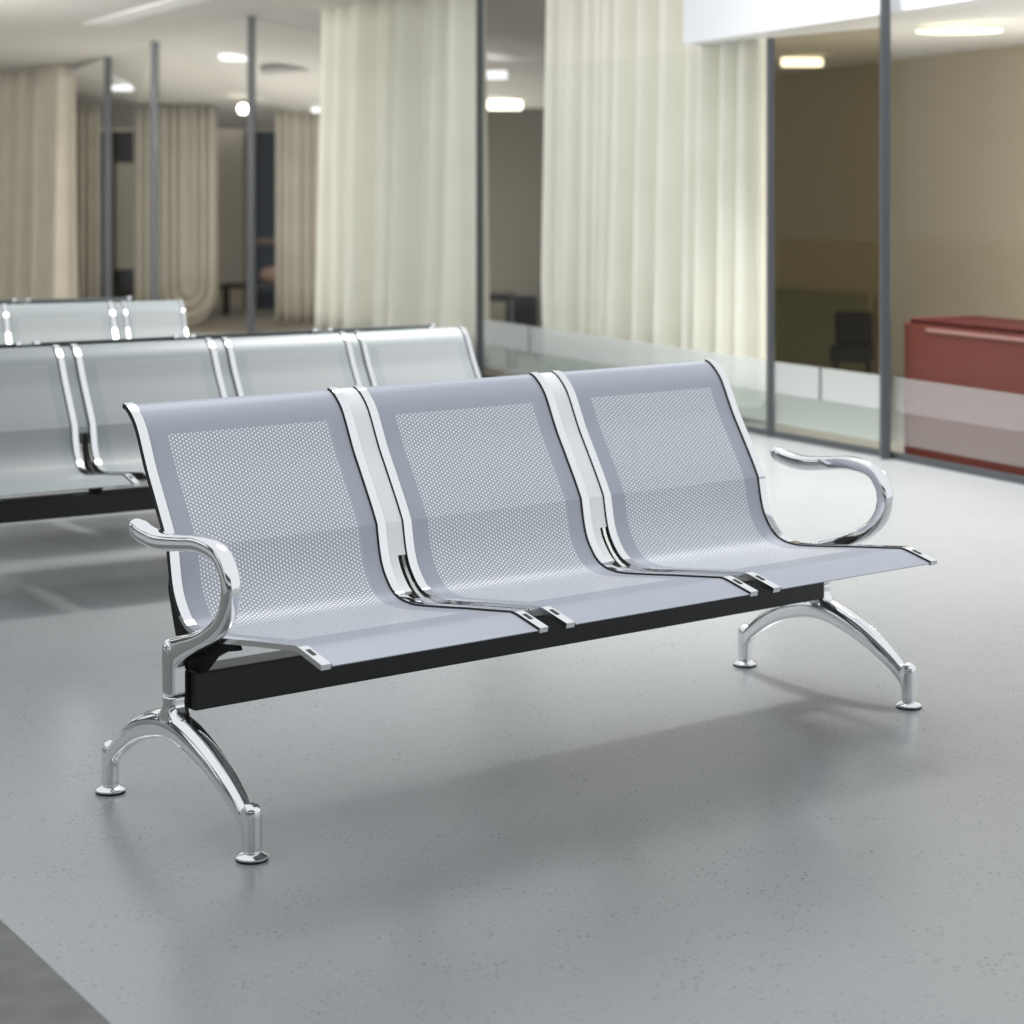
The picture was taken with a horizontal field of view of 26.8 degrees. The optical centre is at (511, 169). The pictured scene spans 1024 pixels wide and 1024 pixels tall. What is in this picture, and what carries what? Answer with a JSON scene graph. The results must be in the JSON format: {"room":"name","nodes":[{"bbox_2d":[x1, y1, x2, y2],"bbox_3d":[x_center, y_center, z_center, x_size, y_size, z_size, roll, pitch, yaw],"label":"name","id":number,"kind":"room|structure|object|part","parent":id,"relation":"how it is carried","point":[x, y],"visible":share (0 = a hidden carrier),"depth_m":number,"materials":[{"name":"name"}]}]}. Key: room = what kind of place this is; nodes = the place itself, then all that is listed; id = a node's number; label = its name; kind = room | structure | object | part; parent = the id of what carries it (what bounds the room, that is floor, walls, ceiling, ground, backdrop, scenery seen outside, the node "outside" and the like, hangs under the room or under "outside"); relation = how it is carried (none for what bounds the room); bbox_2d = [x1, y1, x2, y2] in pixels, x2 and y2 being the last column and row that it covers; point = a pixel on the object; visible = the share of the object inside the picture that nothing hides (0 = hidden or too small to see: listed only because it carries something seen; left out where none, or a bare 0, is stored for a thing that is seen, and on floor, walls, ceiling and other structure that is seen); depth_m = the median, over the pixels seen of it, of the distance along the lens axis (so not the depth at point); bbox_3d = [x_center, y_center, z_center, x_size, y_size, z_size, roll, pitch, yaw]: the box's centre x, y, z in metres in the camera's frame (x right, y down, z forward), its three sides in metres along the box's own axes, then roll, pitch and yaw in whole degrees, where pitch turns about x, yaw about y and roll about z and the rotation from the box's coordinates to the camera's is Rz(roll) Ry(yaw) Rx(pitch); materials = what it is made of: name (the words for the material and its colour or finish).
{"room":"hospital interior","nodes":[
{"label":"hospital interior","id":0,"kind":"room"},
{"bbox_2d":[0,0,339,72],"bbox_3d":[-5.665,-1.269,20.800,10.670,0.120,14.400,0,0,0],"label":"ceiling","id":1,"kind":"structure","parent":0,"point":[34,34],"depth_m":17.92,"materials":[{"name":"grey paint"}]},
{"bbox_2d":[0,69,39,299],"bbox_3d":[-6.178,0.292,26.683,0.442,2.999,2.145,0,0,-32],"label":"drape","id":2,"kind":"object","parent":1,"relation":"hanging from","point":[19,104],"visible":0.71,"depth_m":26.11,"materials":[{"name":"beige fabric"}]},
{"bbox_2d":[84,0,206,24],"bbox_3d":[-2.791,-1.202,16.347,0.232,0.011,3.130,0,0,-24],"label":"trim","id":3,"kind":"structure","parent":1,"relation":"attached to","point":[166,5],"depth_m":16.28,"materials":[{"name":"white"}]},
{"bbox_2d":[101,129,274,306],"bbox_3d":[-5.136,0.291,30.048,6.501,3.200,0.100,0,0,18],"label":"wall","id":4,"kind":"structure","parent":0,"point":[230,142],"depth_m":29.61,"materials":[{"name":"beige paint"}]},
{"bbox_2d":[31,0,545,128],"bbox_3d":[-1.628,-0.928,22.486,5.391,0.761,23.460,0,0,-25],"label":"ceiling","id":5,"kind":"structure","parent":0,"point":[192,73],"depth_m":21.26,"materials":[{"name":"grey paint"}]},
{"bbox_2d":[35,65,76,298],"bbox_3d":[-5.258,0.297,24.784,0.275,2.988,0.743,0,0,-33],"label":"drape","id":6,"kind":"object","parent":5,"relation":"hanging from","point":[56,247],"visible":0.92,"depth_m":24.61,"materials":[{"name":"beige fabric"}]},
{"bbox_2d":[75,107,100,297],"bbox_3d":[-5.145,0.562,25.988,0.354,2.638,0.153,0,0,-5],"label":"drape","id":7,"kind":"object","parent":5,"relation":"hanging from","point":[87,119],"visible":0.77,"depth_m":25.98,"materials":[{"name":"beige fabric"}]},
{"bbox_2d":[112,85,133,90],"bbox_3d":[-4.490,-0.938,24.700,0.250,0.055,0.300,0,0,0],"label":"lamp","id":8,"kind":"object","parent":5,"relation":"attached to","point":[114,87],"visible":0.72,"depth_m":24.55,"materials":[{"name":"white plastic"}]},
{"bbox_2d":[134,107,216,324],"bbox_3d":[-4.064,0.557,25.944,1.018,2.628,0.178,0,0,5],"label":"drape","id":9,"kind":"object","parent":5,"relation":"hanging from","point":[187,135],"visible":0.85,"depth_m":25.95,"materials":[{"name":"beige fabric"}]},
{"bbox_3d":[-4.385,0.557,25.997,0.368,2.628,0.106,0,0,0],"label":"straight panel","id":10,"kind":"part","parent":9,"relation":"part of","materials":[{"name":"beige fabric"}]},
{"bbox_3d":[-3.905,0.554,25.922,0.701,2.623,0.146,0,0,0],"label":"looped panel","id":11,"kind":"part","parent":9,"relation":"part of","materials":[{"name":"beige fabric"}]},
{"bbox_2d":[219,54,246,60],"bbox_3d":[-2.637,-1.064,20.400,0.250,0.055,0.300,0,0,0],"label":"lamp","id":12,"kind":"object","parent":5,"relation":"attached to","point":[225,57],"visible":0.76,"depth_m":20.25,"materials":[{"name":"white"}]},
{"bbox_2d":[238,96,246,113],"bbox_3d":[-3.127,-0.826,25.000,0.116,0.358,0.116,0,0,0],"label":"lamp","id":13,"kind":"object","parent":5,"relation":"hanging from","point":[242,108],"visible":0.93,"depth_m":24.96,"materials":[{"name":"beige"}]},
{"bbox_2d":[260,66,310,74],"bbox_3d":[-2.189,-0.976,21.500,0.620,0.030,2.000,0,0,0],"label":"ceiling vent","id":14,"kind":"object","parent":5,"relation":"in","point":[268,70],"visible":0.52,"depth_m":20.76,"materials":[{"name":"grey"}]},
{"bbox_2d":[275,108,319,322],"bbox_3d":[-2.530,0.547,25.981,0.659,2.608,0.192,0,0,0],"label":"drape","id":15,"kind":"object","parent":5,"relation":"hanging from","point":[296,132],"visible":0.73,"depth_m":25.97,"materials":[{"name":"beige fabric"}]},
{"bbox_2d":[311,108,319,111],"bbox_3d":[-2.267,-0.693,25.000,0.120,0.050,0.200,0,0,0],"label":"lamp","id":16,"kind":"object","parent":5,"relation":"attached to","point":[312,109],"visible":0.56,"depth_m":24.90,"materials":[{"name":"white"}]},
{"bbox_2d":[315,0,489,358],"bbox_3d":[-0.816,0.006,14.921,0.344,2.410,2.649,0,0,-26],"label":"drape","id":17,"kind":"object","parent":5,"relation":"hanging from","point":[396,207],"visible":0.89,"depth_m":14.60,"materials":[{"name":"beige fabric"}]},
{"bbox_2d":[487,70,507,78],"bbox_3d":[-0.167,-0.792,18.000,0.260,0.055,0.500,0,0,0],"label":"lamp","id":18,"kind":"object","parent":5,"relation":"attached to","point":[491,74],"visible":0.56,"depth_m":17.75,"materials":[{"name":"white"}]},
{"bbox_2d":[487,100,522,109],"bbox_3d":[-0.072,-0.661,22.000,0.360,0.100,0.080,0,0,0],"label":"lamp","id":19,"kind":"object","parent":5,"relation":"attached to","point":[491,104],"visible":1,"depth_m":21.96,"materials":[{"name":"beige"}]},
{"bbox_2d":[541,0,775,406],"bbox_3d":[0.728,0.011,11.912,0.296,2.421,2.310,0,0,-26],"label":"drape","id":20,"kind":"object","parent":5,"relation":"hanging from","point":[653,251],"visible":0.91,"depth_m":11.78,"materials":[{"name":"beige fabric"}]},
{"bbox_2d":[187,307,543,374],"bbox_3d":[-5.900,1.966,23.200,16.200,0.150,19.600,0,0,0],"label":"floor","id":21,"kind":"structure","parent":0,"point":[235,322],"depth_m":25.76,"materials":[{"name":"beige"}]},
{"bbox_2d":[104,56,111,297],"bbox_3d":[-4.320,0.341,23.000,0.075,3.100,0.060,0,0,0],"label":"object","id":22,"kind":"structure","parent":21,"relation":"on","point":[107,60],"depth_m":22.97,"materials":[{"name":"grey metal"}]},
{"bbox_2d":[101,131,115,268],"bbox_3d":[-5.455,0.677,28.875,0.269,2.392,0.050,0,0,0],"label":"trim","id":23,"kind":"structure","parent":21,"relation":"on","point":[102,132],"depth_m":28.85,"materials":[{"name":"grey metal"}]},
{"bbox_2d":[112,131,133,162],"bbox_3d":[-5.198,-0.304,28.825,0.335,0.429,0.050,0,0,0],"label":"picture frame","id":24,"kind":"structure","parent":23,"relation":"attached to","point":[122,141],"depth_m":28.80,"materials":[{"name":"grey"}]},
{"bbox_2d":[101,269,133,301],"bbox_3d":[-5.166,1.599,28.200,0.520,0.585,0.440,0,0,0],"label":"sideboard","id":25,"kind":"object","parent":21,"relation":"on","point":[122,279],"visible":0.3,"depth_m":28.00,"materials":[{"name":"black"}]},
{"bbox_2d":[151,41,158,300],"bbox_3d":[-3.370,0.341,20.300,0.070,3.100,0.060,0,0,0],"label":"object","id":26,"kind":"structure","parent":21,"relation":"on","point":[154,45],"depth_m":20.27,"materials":[{"name":"grey metal"}]},
{"bbox_2d":[219,282,274,315],"bbox_3d":[-3.333,1.685,28.000,0.900,0.413,0.450,0,0,0],"label":"side table","id":27,"kind":"object","parent":21,"relation":"on","point":[226,286],"visible":0.53,"depth_m":27.81,"materials":[{"name":"black"}]},
{"bbox_3d":[-3.723,1.715,27.835,0.050,0.353,0.050,0,0,0],"label":"leg","id":28,"kind":"part","parent":27,"relation":"part of","materials":[{"name":"black"}]},
{"bbox_3d":[-3.723,1.715,28.165,0.050,0.353,0.050,0,0,0],"label":"leg","id":29,"kind":"part","parent":27,"relation":"part of","materials":[{"name":"black"}]},
{"bbox_2d":[260,266,274,282],"bbox_3d":[-3.124,1.367,28.000,0.320,0.220,0.200,0,0,0],"label":"cushion","id":30,"kind":"object","parent":27,"relation":"on","point":[267,274],"visible":0.68,"depth_m":27.93,"materials":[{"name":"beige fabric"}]},
{"bbox_2d":[244,131,256,308],"bbox_3d":[-3.514,0.677,28.875,0.175,2.392,0.050,0,0,0],"label":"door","id":31,"kind":"structure","parent":21,"relation":"on","point":[245,132],"depth_m":28.85,"materials":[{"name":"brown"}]},
{"bbox_2d":[256,131,274,308],"bbox_3d":[-3.239,0.675,28.795,0.362,2.388,0.110,0,0,0],"label":"window","id":32,"kind":"structure","parent":21,"relation":"on","point":[265,240],"depth_m":28.80,"materials":[{"name":"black glass"}]},
{"bbox_2d":[483,292,514,368],"bbox_3d":[-0.144,1.540,20.600,0.340,0.702,0.500,0,0,0],"label":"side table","id":33,"kind":"object","parent":21,"relation":"on","point":[493,296],"visible":0.42,"depth_m":20.39,"materials":[{"name":"black"}]},
{"bbox_3d":[-0.254,1.570,20.410,0.050,0.642,0.050,0,0,0],"label":"leg","id":34,"kind":"part","parent":33,"relation":"part of","materials":[{"name":"black"}]},
{"bbox_3d":[-0.034,1.570,20.410,0.050,0.642,0.050,0,0,0],"label":"leg","id":35,"kind":"part","parent":33,"relation":"part of","materials":[{"name":"black"}]},
{"bbox_2d":[509,296,542,369],"bbox_3d":[0.127,1.524,19.611,0.274,0.733,0.382,0,0,-6],"label":"armchair","id":36,"kind":"object","parent":21,"relation":"on","point":[524,309],"visible":0.83,"depth_m":19.71,"materials":[{"name":"black"}]},
{"bbox_3d":[0.013,1.783,19.733,0.020,0.216,0.020,0,0,-28],"label":"leg","id":37,"kind":"part","parent":36,"relation":"part of","materials":[{"name":"black"}]},
{"bbox_3d":[0.042,1.783,19.447,0.020,0.216,0.020,0,0,17],"label":"leg","id":38,"kind":"part","parent":36,"relation":"part of","materials":[{"name":"black"}]},
{"bbox_3d":[0.112,1.346,19.758,0.245,0.376,0.086,0,0,-6],"label":"backrest","id":39,"kind":"part","parent":36,"relation":"part of","materials":[{"name":"black"}]},
{"bbox_3d":[0.128,1.600,19.600,0.274,0.169,0.360,0,0,-6],"label":"seat","id":40,"kind":"part","parent":36,"relation":"part of","materials":[{"name":"black"}]},
{"bbox_2d":[0,334,1023,1023],"bbox_3d":[-1.000,1.640,8.500,20.000,0.702,27.000,0,0,0],"label":"floor","id":41,"kind":"structure","parent":0,"point":[647,826],"depth_m":4.33,"materials":[{"name":"concrete"}]},
{"bbox_2d":[0,296,131,338],"bbox_3d":[-2.537,0.930,9.665,1.724,0.721,0.704,0,0,-24],"label":"bench","id":42,"kind":"object","parent":41,"relation":"on","point":[128,298],"visible":0.02,"depth_m":9.59,"materials":[{"name":"silver metal"}]},
{"bbox_3d":[-2.535,0.766,9.685,0.431,0.384,0.668,0,0,-24],"label":"seat","id":43,"kind":"part","parent":42,"relation":"part of","materials":[{"name":"grey metal"}]},
{"bbox_3d":[-2.065,0.766,9.895,0.431,0.384,0.668,0,0,-24],"label":"seat","id":44,"kind":"part","parent":42,"relation":"part of","materials":[{"name":"grey metal"}]},
{"bbox_2d":[0,299,187,343],"bbox_3d":[-1.863,0.930,8.917,1.417,0.721,0.704,0,0,-24],"label":"bench","id":45,"kind":"object","parent":41,"relation":"on","point":[55,322],"visible":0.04,"depth_m":9.22,"materials":[{"name":"silver metal"}]},
{"bbox_3d":[-2.022,0.765,8.827,0.019,0.392,0.670,0,0,-24],"label":"frame","id":46,"kind":"part","parent":45,"relation":"part of","materials":[{"name":"silver metal"}]},
{"bbox_3d":[-1.815,0.766,8.920,0.431,0.384,0.668,0,0,-24],"label":"seat","id":47,"kind":"part","parent":45,"relation":"part of","materials":[{"name":"grey metal"}]},
{"bbox_3d":[-1.607,0.765,9.013,0.019,0.392,0.670,0,0,-24],"label":"frame","id":48,"kind":"part","parent":45,"relation":"part of","materials":[{"name":"silver metal"}]},
{"bbox_3d":[-1.556,0.765,9.036,0.011,0.392,0.670,0,0,-24],"label":"frame","id":49,"kind":"part","parent":45,"relation":"part of","materials":[{"name":"silver metal"}]},
{"bbox_3d":[-1.439,0.766,9.088,0.243,0.384,0.668,0,0,-24],"label":"seat","id":50,"kind":"part","parent":45,"relation":"part of","materials":[{"name":"grey metal"}]},
{"bbox_3d":[-1.322,0.765,9.140,0.011,0.392,0.670,0,0,-24],"label":"frame","id":51,"kind":"part","parent":45,"relation":"part of","materials":[{"name":"silver metal"}]},
{"bbox_2d":[0,323,435,479],"bbox_3d":[-1.287,0.930,7.698,2.220,0.721,0.704,0,0,-33],"label":"bench","id":52,"kind":"object","parent":41,"relation":"on","point":[328,330],"visible":0.02,"depth_m":7.49,"materials":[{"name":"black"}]},
{"bbox_3d":[-2.008,0.766,7.250,0.451,0.384,0.668,0,0,-33],"label":"seat","id":53,"kind":"part","parent":52,"relation":"part of","materials":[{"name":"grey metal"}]},
{"bbox_3d":[-1.809,0.765,7.380,0.020,0.392,0.670,0,0,-33],"label":"frame","id":54,"kind":"part","parent":52,"relation":"part of","materials":[{"name":"silver metal"}]},
{"bbox_3d":[-1.756,0.765,7.414,0.021,0.392,0.670,0,0,-33],"label":"frame","id":55,"kind":"part","parent":52,"relation":"part of","materials":[{"name":"silver metal"}]},
{"bbox_3d":[-1.546,0.766,7.550,0.475,0.384,0.668,0,0,-33],"label":"seat","id":56,"kind":"part","parent":52,"relation":"part of","materials":[{"name":"grey metal"}]},
{"bbox_3d":[-1.337,0.765,7.686,0.021,0.392,0.670,0,0,-33],"label":"frame","id":57,"kind":"part","parent":52,"relation":"part of","materials":[{"name":"silver metal"}]},
{"bbox_3d":[-1.284,0.765,7.720,0.020,0.392,0.670,0,0,-33],"label":"frame","id":58,"kind":"part","parent":52,"relation":"part of","materials":[{"name":"silver metal"}]},
{"bbox_3d":[-1.085,0.766,7.849,0.451,0.384,0.668,0,0,-33],"label":"seat","id":59,"kind":"part","parent":52,"relation":"part of","materials":[{"name":"grey metal"}]},
{"bbox_3d":[-0.653,0.766,8.129,0.410,0.384,0.668,0,0,-33],"label":"seat","id":60,"kind":"part","parent":52,"relation":"part of","materials":[{"name":"grey metal"}]},
{"bbox_2d":[0,326,480,523],"bbox_3d":[-0.869,0.930,7.019,2.284,0.721,0.704,0,0,-33],"label":"bench","id":61,"kind":"object","parent":41,"relation":"on","point":[50,395],"visible":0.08,"depth_m":7.00,"materials":[{"name":"silver metal"}]},
{"bbox_3d":[-1.498,0.766,6.590,0.438,0.384,0.668,0,0,-33],"label":"seat","id":62,"kind":"part","parent":61,"relation":"part of","materials":[{"name":"grey metal"}]},
{"bbox_3d":[-1.305,0.765,6.715,0.019,0.392,0.670,0,0,-33],"label":"frame","id":63,"kind":"part","parent":61,"relation":"part of","materials":[{"name":"silver metal"}]},
{"bbox_3d":[-1.253,0.765,6.749,0.020,0.392,0.670,0,0,-33],"label":"frame","id":64,"kind":"part","parent":61,"relation":"part of","materials":[{"name":"silver metal"}]},
{"bbox_3d":[-1.052,0.766,6.879,0.454,0.384,0.668,0,0,-33],"label":"seat","id":65,"kind":"part","parent":61,"relation":"part of","materials":[{"name":"grey metal"}]},
{"bbox_3d":[-0.852,0.765,7.009,0.020,0.392,0.670,0,0,-33],"label":"frame","id":66,"kind":"part","parent":61,"relation":"part of","materials":[{"name":"silver metal"}]},
{"bbox_3d":[-0.800,0.765,7.043,0.019,0.392,0.670,0,0,-33],"label":"frame","id":67,"kind":"part","parent":61,"relation":"part of","materials":[{"name":"silver metal"}]},
{"bbox_3d":[-0.610,0.766,7.166,0.431,0.384,0.668,0,0,-33],"label":"seat","id":68,"kind":"part","parent":61,"relation":"part of","materials":[{"name":"grey metal"}]},
{"bbox_3d":[-0.419,0.765,7.290,0.019,0.392,0.670,0,0,-33],"label":"frame","id":69,"kind":"part","parent":61,"relation":"part of","materials":[{"name":"silver metal"}]},
{"bbox_3d":[-0.368,0.765,7.323,0.018,0.392,0.670,0,0,-33],"label":"frame","id":70,"kind":"part","parent":61,"relation":"part of","materials":[{"name":"silver metal"}]},
{"bbox_3d":[-0.188,0.766,7.440,0.408,0.384,0.668,0,0,-33],"label":"seat","id":71,"kind":"part","parent":61,"relation":"part of","materials":[{"name":"grey metal"}]},
{"bbox_3d":[-0.008,0.765,7.557,0.018,0.392,0.670,0,0,-33],"label":"frame","id":72,"kind":"part","parent":61,"relation":"part of","materials":[{"name":"silver metal"}]},
{"bbox_2d":[247,16,255,332],"bbox_3d":[-2.060,0.041,17.000,0.060,2.500,0.060,0,0,0],"label":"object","id":73,"kind":"structure","parent":41,"relation":"on","point":[251,21],"depth_m":16.97,"materials":[{"name":"grey metal"}]},
{"bbox_2d":[251,329,265,332],"bbox_3d":[-1.125,0.041,15.177,0.030,2.499,4.097,0,0,-27],"label":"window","id":74,"kind":"structure","parent":41,"relation":"on","point":[252,330],"depth_m":16.89,"materials":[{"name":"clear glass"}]},
{"bbox_2d":[476,0,482,377],"bbox_3d":[-0.200,0.041,13.330,0.045,2.500,0.060,0,0,0],"label":"trim","id":75,"kind":"structure","parent":41,"relation":"on","point":[479,3],"depth_m":13.30,"materials":[{"name":"grey metal"}]},
{"bbox_2d":[95,359,936,864],"bbox_3d":[0.112,0.888,4.746,1.898,0.806,0.787,0,0,-38],"label":"bench","id":76,"kind":"object","parent":41,"relation":"on","point":[287,521],"visible":1,"depth_m":4.71,"materials":[{"name":"silver metal"}]},
{"bbox_3d":[-0.660,1.156,4.241,0.055,0.238,0.595,0,0,-38],"label":"leg","id":77,"kind":"part","parent":76,"relation":"part of","materials":[{"name":"silver metal"}]},
{"bbox_3d":[-0.647,0.871,4.225,0.047,0.326,0.398,0,0,-38],"label":"armrest","id":78,"kind":"part","parent":76,"relation":"part of","materials":[{"name":"silver metal"}]},
{"bbox_3d":[-0.568,0.704,4.182,0.021,0.438,0.748,0,0,-38],"label":"frame","id":79,"kind":"part","parent":76,"relation":"part of","materials":[{"name":"silver metal"}]},
{"bbox_3d":[-0.369,0.704,4.340,0.482,0.429,0.746,0,0,-38],"label":"seat","id":80,"kind":"part","parent":76,"relation":"part of","materials":[{"name":"metal"}]},
{"bbox_3d":[-0.170,0.704,4.498,0.021,0.438,0.748,0,0,-38],"label":"frame","id":81,"kind":"part","parent":76,"relation":"part of","materials":[{"name":"silver metal"}]},
{"bbox_3d":[-0.116,0.704,4.540,0.021,0.438,0.748,0,0,-38],"label":"frame","id":82,"kind":"part","parent":76,"relation":"part of","materials":[{"name":"silver metal"}]},
{"bbox_3d":[0.083,0.704,4.698,0.482,0.429,0.746,0,0,-38],"label":"seat","id":83,"kind":"part","parent":76,"relation":"part of","materials":[{"name":"metal"}]},
{"bbox_3d":[0.282,0.704,4.856,0.021,0.438,0.748,0,0,-38],"label":"frame","id":84,"kind":"part","parent":76,"relation":"part of","materials":[{"name":"silver metal"}]},
{"bbox_3d":[0.336,0.704,4.898,0.021,0.438,0.748,0,0,-38],"label":"frame","id":85,"kind":"part","parent":76,"relation":"part of","materials":[{"name":"silver metal"}]},
{"bbox_3d":[0.534,0.704,5.056,0.482,0.429,0.746,0,0,-38],"label":"seat","id":86,"kind":"part","parent":76,"relation":"part of","materials":[{"name":"metal"}]},
{"bbox_3d":[0.734,0.704,5.214,0.021,0.438,0.748,0,0,-38],"label":"frame","id":87,"kind":"part","parent":76,"relation":"part of","materials":[{"name":"silver metal"}]},
{"bbox_3d":[0.779,1.156,5.382,0.055,0.238,0.595,0,0,-38],"label":"leg","id":88,"kind":"part","parent":76,"relation":"part of","materials":[{"name":"silver metal"}]},
{"bbox_3d":[0.792,0.871,5.366,0.047,0.326,0.398,0,0,-38],"label":"armrest","id":89,"kind":"part","parent":76,"relation":"part of","materials":[{"name":"silver metal"}]},
{"bbox_2d":[482,326,765,435],"bbox_3d":[0.529,0.341,11.877,0.030,1.899,3.287,0,0,-26],"label":"window","id":90,"kind":"structure","parent":41,"relation":"on","point":[751,429],"depth_m":10.57,"materials":[{"name":"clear glass"}]},
{"bbox_3d":[0.529,1.276,11.877,0.030,0.029,3.287,0,0,-26],"label":"rail","id":91,"kind":"part","parent":90,"relation":"part of","materials":[{"name":"grey metal"}]},
{"bbox_2d":[766,37,774,436],"bbox_3d":[1.250,0.326,10.400,0.036,1.930,0.060,0,0,0],"label":"trim","id":92,"kind":"structure","parent":41,"relation":"on","point":[770,41],"depth_m":10.37,"materials":[{"name":"grey metal"}]},
{"bbox_2d":[772,367,878,455],"bbox_3d":[1.469,0.326,10.023,0.030,1.929,0.873,0,0,-30],"label":"window","id":93,"kind":"structure","parent":41,"relation":"on","point":[776,434],"depth_m":10.06,"materials":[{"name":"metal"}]},
{"bbox_3d":[1.469,1.276,10.023,0.030,0.029,0.873,0,0,-30],"label":"rail","id":94,"kind":"part","parent":93,"relation":"part of","materials":[{"name":"grey metal"}]},
{"bbox_2d":[830,311,873,381],"bbox_3d":[2.088,1.084,13.207,0.250,0.413,0.265,0,0,14],"label":"armchair","id":95,"kind":"object","parent":41,"relation":"on","point":[853,329],"visible":1,"depth_m":13.26,"materials":[{"name":"grey fabric"}]},
{"bbox_3d":[1.965,1.230,13.128,0.014,0.122,0.014,0,0,-8],"label":"leg","id":96,"kind":"part","parent":95,"relation":"part of","materials":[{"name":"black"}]},
{"bbox_3d":[2.014,1.230,13.322,0.014,0.122,0.014,0,0,-8],"label":"leg","id":97,"kind":"part","parent":95,"relation":"part of","materials":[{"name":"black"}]},
{"bbox_3d":[2.087,1.127,13.200,0.250,0.095,0.250,0,0,14],"label":"seat","id":98,"kind":"part","parent":95,"relation":"part of","materials":[{"name":"grey fabric"}]},
{"bbox_3d":[2.114,0.984,13.307,0.230,0.212,0.060,0,0,14],"label":"backrest","id":99,"kind":"part","parent":95,"relation":"part of","materials":[{"name":"grey fabric"}]},
{"bbox_3d":[2.159,1.230,13.078,0.014,0.122,0.014,0,0,37],"label":"leg","id":100,"kind":"part","parent":95,"relation":"part of","materials":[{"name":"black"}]},
{"bbox_3d":[2.208,1.230,13.272,0.014,0.122,0.014,0,0,-8],"label":"leg","id":101,"kind":"part","parent":95,"relation":"part of","materials":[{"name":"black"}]},
{"bbox_2d":[879,0,890,459],"bbox_3d":[1.665,0.041,9.600,0.042,2.500,0.060,0,0,0],"label":"window frame post","id":102,"kind":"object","parent":41,"relation":"on","point":[884,5],"depth_m":9.57,"materials":[{"name":"grey metal"}]},
{"bbox_2d":[891,451,1023,484],"bbox_3d":[2.155,0.301,8.722,0.030,1.979,2.066,0,0,-27],"label":"window","id":103,"kind":"structure","parent":41,"relation":"on","point":[998,475],"depth_m":9.18,"materials":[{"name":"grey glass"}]},
{"bbox_2d":[904,315,1023,475],"bbox_3d":[2.431,0.977,8.737,0.404,0.627,2.200,0,0,-27],"label":"reception desk","id":104,"kind":"object","parent":41,"relation":"on","point":[964,375],"visible":0.99,"depth_m":9.25,"materials":[{"name":"red paint"}]},
{"bbox_3d":[1.959,0.967,9.709,0.360,0.608,0.040,0,0,-27],"label":"panel","id":105,"kind":"part","parent":104,"relation":"part of","materials":[{"name":"red paint"}]},
{"bbox_2d":[910,316,1023,333],"bbox_3d":[2.424,0.673,8.711,0.360,0.020,2.160,0,0,-27],"label":"countertop","id":106,"kind":"structure","parent":104,"relation":"on","point":[968,322],"depth_m":9.33,"materials":[{"name":"red paint"}]},
{"bbox_2d":[487,108,543,345],"bbox_3d":[0.645,0.291,22.332,0.100,3.200,5.948,0,0,-39],"label":"wall","id":107,"kind":"structure","parent":0,"point":[515,137],"depth_m":23.02,"materials":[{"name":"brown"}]},
{"bbox_2d":[696,0,1023,74],"bbox_3d":[2.070,-0.860,11.524,2.881,0.441,5.466,0,0,-33],"label":"ceiling","id":108,"kind":"structure","parent":0,"point":[854,42],"depth_m":11.23,"materials":[{"name":"white paint"}]},
{"bbox_2d":[780,58,823,66],"bbox_3d":[1.699,-0.628,12.600,0.250,0.055,0.050,0,0,0],"label":"lamp","id":109,"kind":"object","parent":108,"relation":"attached to","point":[784,62],"visible":1,"depth_m":12.57,"materials":[{"name":"beige plastic"}]},
{"bbox_2d":[683,0,982,43],"bbox_3d":[1.660,-0.821,9.726,0.169,0.363,2.909,0,0,-29],"label":"trim","id":110,"kind":"structure","parent":108,"relation":"attached to","point":[704,21],"depth_m":10.39,"materials":[{"name":"white paint"}]},
{"bbox_2d":[916,27,1002,34],"bbox_3d":[2.203,-0.683,10.600,0.420,0.012,0.420,0,0,0],"label":"recessed light","id":111,"kind":"object","parent":108,"relation":"in","point":[943,30],"visible":1,"depth_m":10.54,"materials":[{"name":"beige plastic"}]},
{"bbox_2d":[775,44,1023,374],"bbox_3d":[2.991,0.166,12.841,0.100,2.250,4.354,0,0,-33],"label":"wall","id":112,"kind":"structure","parent":0,"point":[957,119],"depth_m":13.49,"materials":[{"name":"beige paint"}]},
{"bbox_2d":[775,288,872,371],"bbox_3d":[2.020,1.046,14.157,0.030,0.489,0.998,0,0,-33],"label":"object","id":113,"kind":"structure","parent":112,"relation":"attached to","point":[804,319],"depth_m":14.21,"materials":[{"name":"beige"}]}
]}

